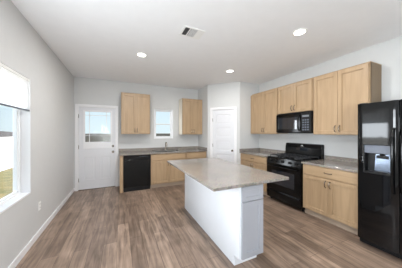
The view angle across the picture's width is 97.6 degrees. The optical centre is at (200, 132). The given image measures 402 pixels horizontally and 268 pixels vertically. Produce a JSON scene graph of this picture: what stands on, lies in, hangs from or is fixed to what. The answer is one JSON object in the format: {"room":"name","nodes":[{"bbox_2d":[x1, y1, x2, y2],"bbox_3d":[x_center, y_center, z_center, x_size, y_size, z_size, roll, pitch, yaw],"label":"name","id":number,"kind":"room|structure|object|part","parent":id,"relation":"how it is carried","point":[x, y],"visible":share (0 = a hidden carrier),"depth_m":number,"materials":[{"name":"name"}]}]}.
{"room":"kitchen","nodes":[
{"label":"kitchen","id":0,"kind":"room"},
{"bbox_2d":[0,0,73,267],"bbox_3d":[-1.160,0.038,-0.051,0.150,2.740,9.280,0,0,-25],"label":"wall","id":1,"kind":"structure","parent":0,"point":[22,49],"depth_m":2.38,"materials":[{"name":"paint"}]},
{"bbox_2d":[0,62,30,213],"bbox_3d":[-2.021,0.051,1.826,0.149,1.405,0.690,0,0,-25],"label":"window","id":2,"kind":"structure","parent":1,"relation":"in","point":[21,118],"depth_m":2.10,"materials":[{"name":"white plastic"}]},
{"bbox_3d":[-2.058,0.051,1.809,0.028,1.321,0.608,0,0,-25],"label":"sash","id":3,"kind":"part","parent":2,"relation":"part of","materials":[{"name":"white plastic"}]},
{"bbox_3d":[-2.062,0.051,1.808,0.060,1.405,0.690,0,0,-25],"label":"frame","id":4,"kind":"part","parent":2,"relation":"part of","materials":[{"name":"white plastic"}]},
{"bbox_2d":[0,62,29,110],"bbox_3d":[-1.975,-0.453,1.848,0.034,0.393,0.684,0,0,-25],"label":"window shade","id":5,"kind":"object","parent":2,"relation":"attached to","point":[14,87],"visible":1,"depth_m":1.84,"materials":[{"name":"white fabric"}]},
{"bbox_3d":[-1.969,-0.265,1.850,0.022,0.018,0.684,0,0,-25],"label":"rail","id":6,"kind":"part","parent":5,"relation":"part of","materials":[{"name":"grey plastic"}]},
{"bbox_3d":[-1.994,0.744,1.839,0.089,0.018,0.690,0,0,-25],"label":"sill","id":7,"kind":"part","parent":2,"relation":"part of","materials":[{"name":"white paint"}]},
{"bbox_2d":[8,188,73,267],"bbox_3d":[-1.086,1.367,-0.017,0.014,0.082,9.280,0,0,-25],"label":"baseboard","id":8,"kind":"structure","parent":1,"relation":"attached to","point":[31,242],"depth_m":2.29,"materials":[{"name":"white paint"}]},
{"bbox_2d":[74,77,197,187],"bbox_3d":[-1.011,0.038,5.211,4.830,2.740,0.150,0,0,-25],"label":"wall","id":9,"kind":"structure","parent":0,"point":[90,91],"depth_m":4.80,"materials":[{"name":"paint"}]},
{"bbox_2d":[75,104,117,190],"bbox_3d":[-2.602,0.364,4.434,0.928,2.088,0.188,0,0,-25],"label":"door","id":10,"kind":"structure","parent":9,"relation":"in","point":[96,163],"depth_m":4.39,"materials":[{"name":"white paint"}]},
{"bbox_2d":[121,92,149,133],"bbox_3d":[-1.709,-0.473,4.598,0.698,1.032,0.378,0,0,-25],"label":"upper cabinet","id":11,"kind":"object","parent":9,"relation":"attached to","point":[135,108],"visible":1,"depth_m":4.46,"materials":[{"name":"brown wood"}]},
{"bbox_3d":[-1.800,-0.467,4.400,0.328,0.996,0.019,0,0,-25],"label":"door","id":12,"kind":"part","parent":11,"relation":"part of","materials":[{"name":"brown wood"}]},
{"bbox_3d":[-1.498,-0.467,4.540,0.328,0.996,0.019,0,0,-25],"label":"door","id":13,"kind":"part","parent":11,"relation":"part of","materials":[{"name":"brown wood"}]},
{"bbox_2d":[119,146,206,151],"bbox_3d":[-0.988,0.470,4.784,2.264,0.074,0.645,0,0,-25],"label":"backsplash","id":14,"kind":"structure","parent":9,"relation":"attached to","point":[186,147],"depth_m":5.03,"materials":[{"name":"stone"}]},
{"bbox_2d":[154,109,172,138],"bbox_3d":[-1.101,-0.244,5.145,0.553,0.855,0.114,0,0,-25],"label":"window","id":15,"kind":"structure","parent":9,"relation":"in","point":[155,110],"depth_m":5.16,"materials":[{"name":"white plastic"}]},
{"bbox_2d":[179,98,201,134],"bbox_3d":[-0.302,-0.453,5.247,0.631,1.032,0.378,0,0,-25],"label":"upper cabinet","id":16,"kind":"object","parent":9,"relation":"attached to","point":[190,110],"visible":1,"depth_m":5.11,"materials":[{"name":"brown wood"}]},
{"bbox_3d":[-0.602,-0.447,5.151,0.003,1.020,0.301,0,0,-25],"label":"panel","id":17,"kind":"part","parent":16,"relation":"part of","materials":[{"name":"beige laminate"}]},
{"bbox_3d":[-0.378,-0.447,5.056,0.298,0.996,0.019,0,0,-25],"label":"door","id":18,"kind":"part","parent":16,"relation":"part of","materials":[{"name":"brown wood"}]},
{"bbox_3d":[-0.104,-0.447,5.183,0.298,0.996,0.019,0,0,-25],"label":"door","id":19,"kind":"part","parent":16,"relation":"part of","materials":[{"name":"brown wood"}]},
{"bbox_2d":[198,85,207,157],"bbox_3d":[0.092,0.038,5.268,0.100,2.740,0.670,0,0,-25],"label":"wall","id":20,"kind":"structure","parent":0,"point":[203,92],"depth_m":5.13,"materials":[{"name":"paint"}]},
{"bbox_2d":[11,0,401,89],"bbox_3d":[0.964,-1.382,0.929,4.830,0.100,9.580,0,0,-25],"label":"ceiling","id":21,"kind":"structure","parent":0,"point":[95,39],"depth_m":2.37,"materials":[{"name":"paint"}]},
{"bbox_2d":[136,52,146,56],"bbox_3d":[-1.018,-1.327,3.021,0.184,0.009,0.184,0,0,-25],"label":"recessed light","id":22,"kind":"object","parent":21,"relation":"in","point":[140,54],"visible":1,"depth_m":3.00,"materials":[{"name":"white plastic"}]},
{"bbox_2d":[179,26,205,39],"bbox_3d":[-0.116,-1.328,2.355,0.292,0.008,0.225,0,0,-25],"label":"ceiling vent","id":23,"kind":"object","parent":21,"relation":"in","point":[187,31],"visible":1,"depth_m":2.34,"materials":[{"name":"white plastic"}]},
{"bbox_2d":[292,28,307,35],"bbox_3d":[1.311,-1.327,2.339,0.184,0.009,0.184,0,0,-25],"label":"recessed light","id":24,"kind":"object","parent":21,"relation":"in","point":[301,31],"visible":1,"depth_m":2.33,"materials":[{"name":"white"}]},
{"bbox_2d":[15,184,401,267],"bbox_3d":[0.964,1.458,0.929,4.830,0.100,9.580,0,0,-25],"label":"floor","id":25,"kind":"structure","parent":0,"point":[107,227],"depth_m":2.33,"materials":[{"name":"wood"}]},
{"bbox_2d":[120,156,122,192],"bbox_3d":[-1.972,0.974,4.354,0.075,0.869,0.600,0,0,-25],"label":"end panel","id":26,"kind":"object","parent":25,"relation":"on","point":[121,157],"visible":0.66,"depth_m":4.08,"materials":[{"name":"brown wood"}]},
{"bbox_2d":[123,154,150,191],"bbox_3d":[-1.642,0.975,4.476,0.612,0.866,0.615,0,0,-25],"label":"dishwasher","id":27,"kind":"object","parent":25,"relation":"on","point":[136,168],"visible":0.98,"depth_m":4.21,"materials":[{"name":"black plastic"}]},
{"bbox_3d":[-1.544,1.353,4.263,0.600,0.110,0.015,0,0,-25],"label":"kick plate","id":28,"kind":"part","parent":27,"relation":"part of","materials":[{"name":"black plastic"}]},
{"bbox_3d":[-1.528,0.598,4.229,0.612,0.104,0.046,0,0,-25],"label":"control panel","id":29,"kind":"part","parent":27,"relation":"part of","materials":[{"name":"black plastic"}]},
{"bbox_2d":[150,152,185,187],"bbox_3d":[-0.934,0.974,4.785,0.918,0.869,0.628,0,0,-25],"label":"base cabinet","id":30,"kind":"object","parent":25,"relation":"on","point":[163,174],"visible":0.63,"depth_m":4.51,"materials":[{"name":"brown wood"}]},
{"bbox_3d":[-1.025,1.004,4.449,0.444,0.573,0.019,0,0,-25],"label":"door","id":31,"kind":"part","parent":30,"relation":"part of","materials":[{"name":"brown wood"}]},
{"bbox_2d":[119,146,206,155],"bbox_3d":[-0.988,0.485,4.784,2.264,0.105,0.645,0,0,-25],"label":"countertop","id":32,"kind":"structure","parent":30,"relation":"on","point":[131,151],"depth_m":4.81,"materials":[{"name":"stone"}]},
{"bbox_3d":[-0.822,0.626,4.543,0.892,0.151,0.019,0,0,-25],"label":"drawer","id":33,"kind":"part","parent":30,"relation":"part of","materials":[{"name":"brown wood"}]},
{"bbox_3d":[-0.618,1.004,4.637,0.444,0.573,0.019,0,0,-25],"label":"door","id":34,"kind":"part","parent":30,"relation":"part of","materials":[{"name":"brown wood"}]},
{"bbox_2d":[186,151,205,158],"bbox_3d":[-0.233,0.974,5.109,0.617,0.869,0.628,0,0,-25],"label":"base cabinet","id":35,"kind":"object","parent":25,"relation":"on","point":[189,155],"visible":0.23,"depth_m":4.84,"materials":[{"name":"brown wood"}]},
{"bbox_2d":[185,174,262,265],"bbox_3d":[0.185,0.974,2.582,0.303,0.869,1.665,0,0,-25],"label":"kitchen island","id":36,"kind":"object","parent":25,"relation":"on","point":[232,218],"visible":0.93,"depth_m":1.91,"materials":[{"name":"white paint"}]},
{"bbox_2d":[167,157,288,191],"bbox_3d":[0.196,0.523,2.579,0.976,0.030,1.730,0,0,-25],"label":"island countertop","id":37,"kind":"structure","parent":36,"relation":"on","point":[217,174],"depth_m":2.17,"materials":[{"name":"stone"}]},
{"bbox_3d":[0.539,0.632,1.839,0.276,0.152,0.019,0,0,-25],"label":"drawer","id":38,"kind":"part","parent":36,"relation":"part of","materials":[{"name":"grey paint"}]},
{"bbox_3d":[0.539,1.003,1.839,0.276,0.574,0.019,0,0,-25],"label":"door","id":39,"kind":"part","parent":36,"relation":"part of","materials":[{"name":"grey paint"}]},
{"bbox_2d":[241,153,269,196],"bbox_3d":[1.492,0.974,4.337,0.658,0.869,0.928,0,0,-25],"label":"base cabinet","id":40,"kind":"object","parent":25,"relation":"on","point":[254,161],"visible":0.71,"depth_m":4.08,"materials":[{"name":"brown wood"}]},
{"bbox_3d":[1.141,1.004,4.424,0.019,0.573,0.448,0,0,-25],"label":"door","id":41,"kind":"part","parent":40,"relation":"part of","materials":[{"name":"brown wood"}]},
{"bbox_3d":[1.236,0.626,4.219,0.019,0.151,0.902,0,0,-25],"label":"drawer","id":42,"kind":"part","parent":40,"relation":"part of","materials":[{"name":"brown wood"}]},
{"bbox_3d":[1.331,1.004,4.013,0.019,0.573,0.448,0,0,-25],"label":"door","id":43,"kind":"part","parent":40,"relation":"part of","materials":[{"name":"brown wood"}]},
{"bbox_2d":[239,148,284,156],"bbox_3d":[1.510,0.485,4.347,0.675,0.105,0.930,0,0,-25],"label":"countertop","id":44,"kind":"structure","parent":40,"relation":"on","point":[262,152],"depth_m":4.43,"materials":[{"name":"stone"}]},
{"bbox_2d":[267,142,323,211],"bbox_3d":[1.850,0.821,3.549,0.707,1.175,0.790,0,0,-25],"label":"gas range","id":45,"kind":"object","parent":25,"relation":"on","point":[288,164],"visible":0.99,"depth_m":3.38,"materials":[{"name":"black metal"}]},
{"bbox_3d":[1.555,0.683,3.413,0.057,0.024,0.691,0,0,-25],"label":"oven handle","id":46,"kind":"part","parent":45,"relation":"part of","materials":[{"name":"black metal"}]},
{"bbox_3d":[1.571,1.200,3.421,0.018,0.027,0.730,0,0,-25],"label":"drawer handle","id":47,"kind":"part","parent":45,"relation":"part of","materials":[{"name":"black metal"}]},
{"bbox_3d":[1.602,1.264,3.435,0.052,0.168,0.778,0,0,-25],"label":"storage drawer","id":48,"kind":"part","parent":45,"relation":"part of","materials":[{"name":"black metal"}]},
{"bbox_3d":[1.601,0.905,3.435,0.050,0.535,0.778,0,0,-25],"label":"oven door","id":49,"kind":"part","parent":45,"relation":"part of","materials":[{"name":"black metal"}]},
{"bbox_3d":[1.605,0.571,3.436,0.057,0.125,0.790,0,0,-25],"label":"control panel","id":50,"kind":"part","parent":45,"relation":"part of","materials":[{"name":"black metal"}]},
{"bbox_2d":[269,155,321,161],"bbox_3d":[1.862,0.513,3.555,0.580,0.020,0.790,0,0,-25],"label":"cooktop","id":51,"kind":"object","parent":45,"relation":"in","point":[276,157],"depth_m":3.38,"materials":[{"name":"black metal"}]},
{"bbox_2d":[303,164,357,234],"bbox_3d":[2.198,0.974,2.805,0.658,0.869,0.830,0,0,-25],"label":"base cabinet","id":52,"kind":"object","parent":25,"relation":"on","point":[330,195],"visible":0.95,"depth_m":2.64,"materials":[{"name":"brown wood"}]},
{"bbox_3d":[1.858,1.004,2.870,0.019,0.573,0.400,0,0,-25],"label":"door","id":53,"kind":"part","parent":52,"relation":"part of","materials":[{"name":"brown wood"}]},
{"bbox_2d":[301,155,357,172],"bbox_3d":[2.216,0.485,2.817,0.675,0.105,0.828,0,0,-25],"label":"countertop","id":54,"kind":"structure","parent":52,"relation":"on","point":[334,162],"depth_m":2.87,"materials":[{"name":"stone"}]},
{"bbox_3d":[1.942,0.626,2.687,0.019,0.151,0.804,0,0,-25],"label":"drawer","id":55,"kind":"part","parent":52,"relation":"part of","materials":[{"name":"brown wood"}]},
{"bbox_3d":[2.027,1.004,2.503,0.019,0.573,0.400,0,0,-25],"label":"door","id":56,"kind":"part","parent":52,"relation":"part of","materials":[{"name":"brown wood"}]},
{"bbox_2d":[358,99,401,258],"bbox_3d":[2.494,0.519,1.983,0.809,1.777,0.905,0,0,-25],"label":"refrigerator","id":57,"kind":"object","parent":25,"relation":"on","point":[379,123],"visible":1,"depth_m":2.05,"materials":[{"name":"black metal"}]},
{"bbox_3d":[2.091,0.320,2.084,0.036,0.347,0.260,0,0,-25],"label":"dispenser frame","id":58,"kind":"part","parent":57,"relation":"part of","materials":[{"name":"black plastic"}]},
{"bbox_3d":[2.093,0.203,2.085,0.032,0.095,0.236,0,0,-25],"label":"dispenser control panel","id":59,"kind":"part","parent":57,"relation":"part of","materials":[{"name":"grey plastic"}]},
{"bbox_3d":[2.114,0.318,1.938,0.082,0.740,0.026,0,0,-25],"label":"door handle","id":60,"kind":"part","parent":57,"relation":"part of","materials":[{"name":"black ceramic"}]},
{"bbox_3d":[2.304,0.488,1.689,0.080,1.690,0.530,0,0,-25],"label":"fridge door","id":61,"kind":"part","parent":57,"relation":"part of","materials":[{"name":"black metal"}]},
{"bbox_3d":[2.146,0.318,1.869,0.082,0.740,0.026,0,0,-25],"label":"door handle","id":62,"kind":"part","parent":57,"relation":"part of","materials":[{"name":"black plastic"}]},
{"bbox_2d":[208,82,239,163],"bbox_3d":[0.622,0.038,4.836,0.891,2.740,0.100,0,0,20],"label":"wall","id":63,"kind":"structure","parent":0,"point":[224,94],"depth_m":4.77,"materials":[{"name":"paint"}]},
{"bbox_2d":[210,107,236,162],"bbox_3d":[0.612,0.364,4.810,0.730,2.088,0.154,0,0,20],"label":"door","id":64,"kind":"structure","parent":63,"relation":"in","point":[223,120],"depth_m":4.79,"materials":[{"name":"white paint"}]},
{"bbox_2d":[240,82,258,163],"bbox_3d":[1.301,0.038,4.818,0.660,2.740,0.100,0,0,-25],"label":"wall","id":65,"kind":"structure","parent":0,"point":[247,140],"depth_m":4.73,"materials":[{"name":"paint"}]},
{"bbox_2d":[259,36,401,158],"bbox_3d":[3.089,0.038,1.910,0.150,2.740,9.280,0,0,-25],"label":"wall","id":66,"kind":"structure","parent":0,"point":[388,54],"depth_m":3.06,"materials":[{"name":"paint"}]},
{"bbox_2d":[239,148,284,152],"bbox_3d":[1.510,0.470,4.347,0.675,0.074,0.930,0,0,-25],"label":"backsplash","id":67,"kind":"structure","parent":66,"relation":"attached to","point":[246,149],"depth_m":4.65,"materials":[{"name":"stone"}]},
{"bbox_2d":[251,87,287,133],"bbox_3d":[1.646,-0.481,4.409,0.378,1.045,0.930,0,0,-25],"label":"upper cabinet","id":68,"kind":"object","parent":66,"relation":"attached to","point":[265,103],"depth_m":4.27,"materials":[{"name":"brown wood"}]},
{"bbox_3d":[1.502,-0.475,4.812,0.300,1.033,0.078,0,0,-25],"label":"cabinet filler","id":69,"kind":"part","parent":68,"relation":"part of","materials":[{"name":"beige wood"}]},
{"bbox_3d":[1.447,-0.475,4.501,0.019,1.009,0.410,0,0,-25],"label":"door","id":70,"kind":"part","parent":68,"relation":"part of","materials":[{"name":"brown wood"}]},
{"bbox_3d":[1.620,-0.475,4.125,0.019,1.009,0.410,0,0,-25],"label":"door","id":71,"kind":"part","parent":68,"relation":"part of","materials":[{"name":"brown wood"}]},
{"bbox_2d":[278,78,312,113],"bbox_3d":[2.006,-0.700,3.628,0.378,0.609,0.780,0,0,-25],"label":"upper cabinet","id":72,"kind":"object","parent":66,"relation":"attached to","point":[297,96],"visible":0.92,"depth_m":3.51,"materials":[{"name":"brown wood"}]},
{"bbox_3d":[1.798,-0.694,3.741,0.019,0.573,0.374,0,0,-25],"label":"door","id":73,"kind":"part","parent":72,"relation":"part of","materials":[{"name":"brown wood"}]},
{"bbox_2d":[276,111,312,132],"bbox_3d":[1.978,-0.188,3.610,0.440,0.412,0.772,0,0,-25],"label":"microwave","id":74,"kind":"object","parent":72,"relation":"attached to","point":[297,122],"visible":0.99,"depth_m":3.47,"materials":[{"name":"black plastic"}]},
{"bbox_3d":[1.800,-0.182,3.638,0.030,0.364,0.572,0,0,-25],"label":"door","id":75,"kind":"part","parent":74,"relation":"part of","materials":[{"name":"black glass"}]},
{"bbox_3d":[1.962,-0.182,3.285,0.030,0.364,0.196,0,0,-25],"label":"control panel","id":76,"kind":"part","parent":74,"relation":"part of","materials":[{"name":"black plastic"}]},
{"bbox_3d":[1.956,-0.694,3.397,0.019,0.573,0.374,0,0,-25],"label":"door","id":77,"kind":"part","parent":72,"relation":"part of","materials":[{"name":"brown wood"}]},
{"bbox_2d":[324,155,357,162],"bbox_3d":[2.514,0.470,2.954,0.020,0.074,0.828,0,0,-25],"label":"backsplash","id":78,"kind":"structure","parent":66,"relation":"attached to","point":[352,160],"depth_m":3.07,"materials":[{"name":"stone"}]},
{"bbox_2d":[313,61,381,134],"bbox_3d":[2.341,-0.481,2.901,0.378,1.045,0.811,0,0,-25],"label":"upper cabinet","id":79,"kind":"object","parent":66,"relation":"attached to","point":[337,95],"visible":0.98,"depth_m":2.76,"materials":[{"name":"brown wood"}]},
{"bbox_3d":[2.129,-0.475,3.022,0.019,1.009,0.388,0,0,-25],"label":"door","id":80,"kind":"part","parent":79,"relation":"part of","materials":[{"name":"brown wood"}]},
{"bbox_3d":[2.365,-0.998,2.912,0.324,0.012,0.811,0,0,-25],"label":"trim","id":81,"kind":"part","parent":79,"relation":"part of","materials":[{"name":"brown wood"}]},
{"bbox_3d":[2.294,-0.475,2.666,0.019,1.009,0.388,0,0,-25],"label":"door","id":82,"kind":"part","parent":79,"relation":"part of","materials":[{"name":"brown wood"}]},
{"bbox_3d":[2.544,-0.475,2.552,0.301,1.033,0.003,0,0,-25],"label":"panel","id":83,"kind":"part","parent":79,"relation":"part of","materials":[{"name":"brown laminate"}]},
{"label":"outside","id":84,"kind":"structure","parent":0,"visible":0},
{"bbox_2d":[0,167,12,198],"bbox_3d":[-10.473,1.958,22.700,120.000,0.100,130.000,0,0,-25],"label":"ground","id":85,"kind":"structure","parent":84,"point":[6,176],"depth_m":6.69,"materials":[{"name":"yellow plant"}]},
{"bbox_2d":[0,137,12,170],"bbox_3d":[-7.581,1.048,4.129,0.152,1.720,17.850,0,0,-25],"label":"fence","id":86,"kind":"object","parent":85,"relation":"on","point":[6,143],"visible":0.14,"depth_m":8.86,"materials":[{"name":"white plastic"}]},
{"bbox_2d":[0,131,12,136],"bbox_3d":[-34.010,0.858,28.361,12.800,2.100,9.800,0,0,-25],"label":"house","id":87,"kind":"structure","parent":85,"relation":"on","point":[2,133],"depth_m":27.23,"materials":[{"name":"white"}]},
{"bbox_2d":[85,133,169,141],"bbox_3d":[-3.196,0.983,16.417,18.050,1.850,0.152,0,0,-25],"label":"fence","id":88,"kind":"object","parent":85,"relation":"on","point":[93,137],"visible":0.02,"depth_m":14.12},
{"bbox_3d":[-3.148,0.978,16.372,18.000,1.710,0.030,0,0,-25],"label":"rail","id":89,"kind":"part","parent":88,"relation":"part of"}
]}

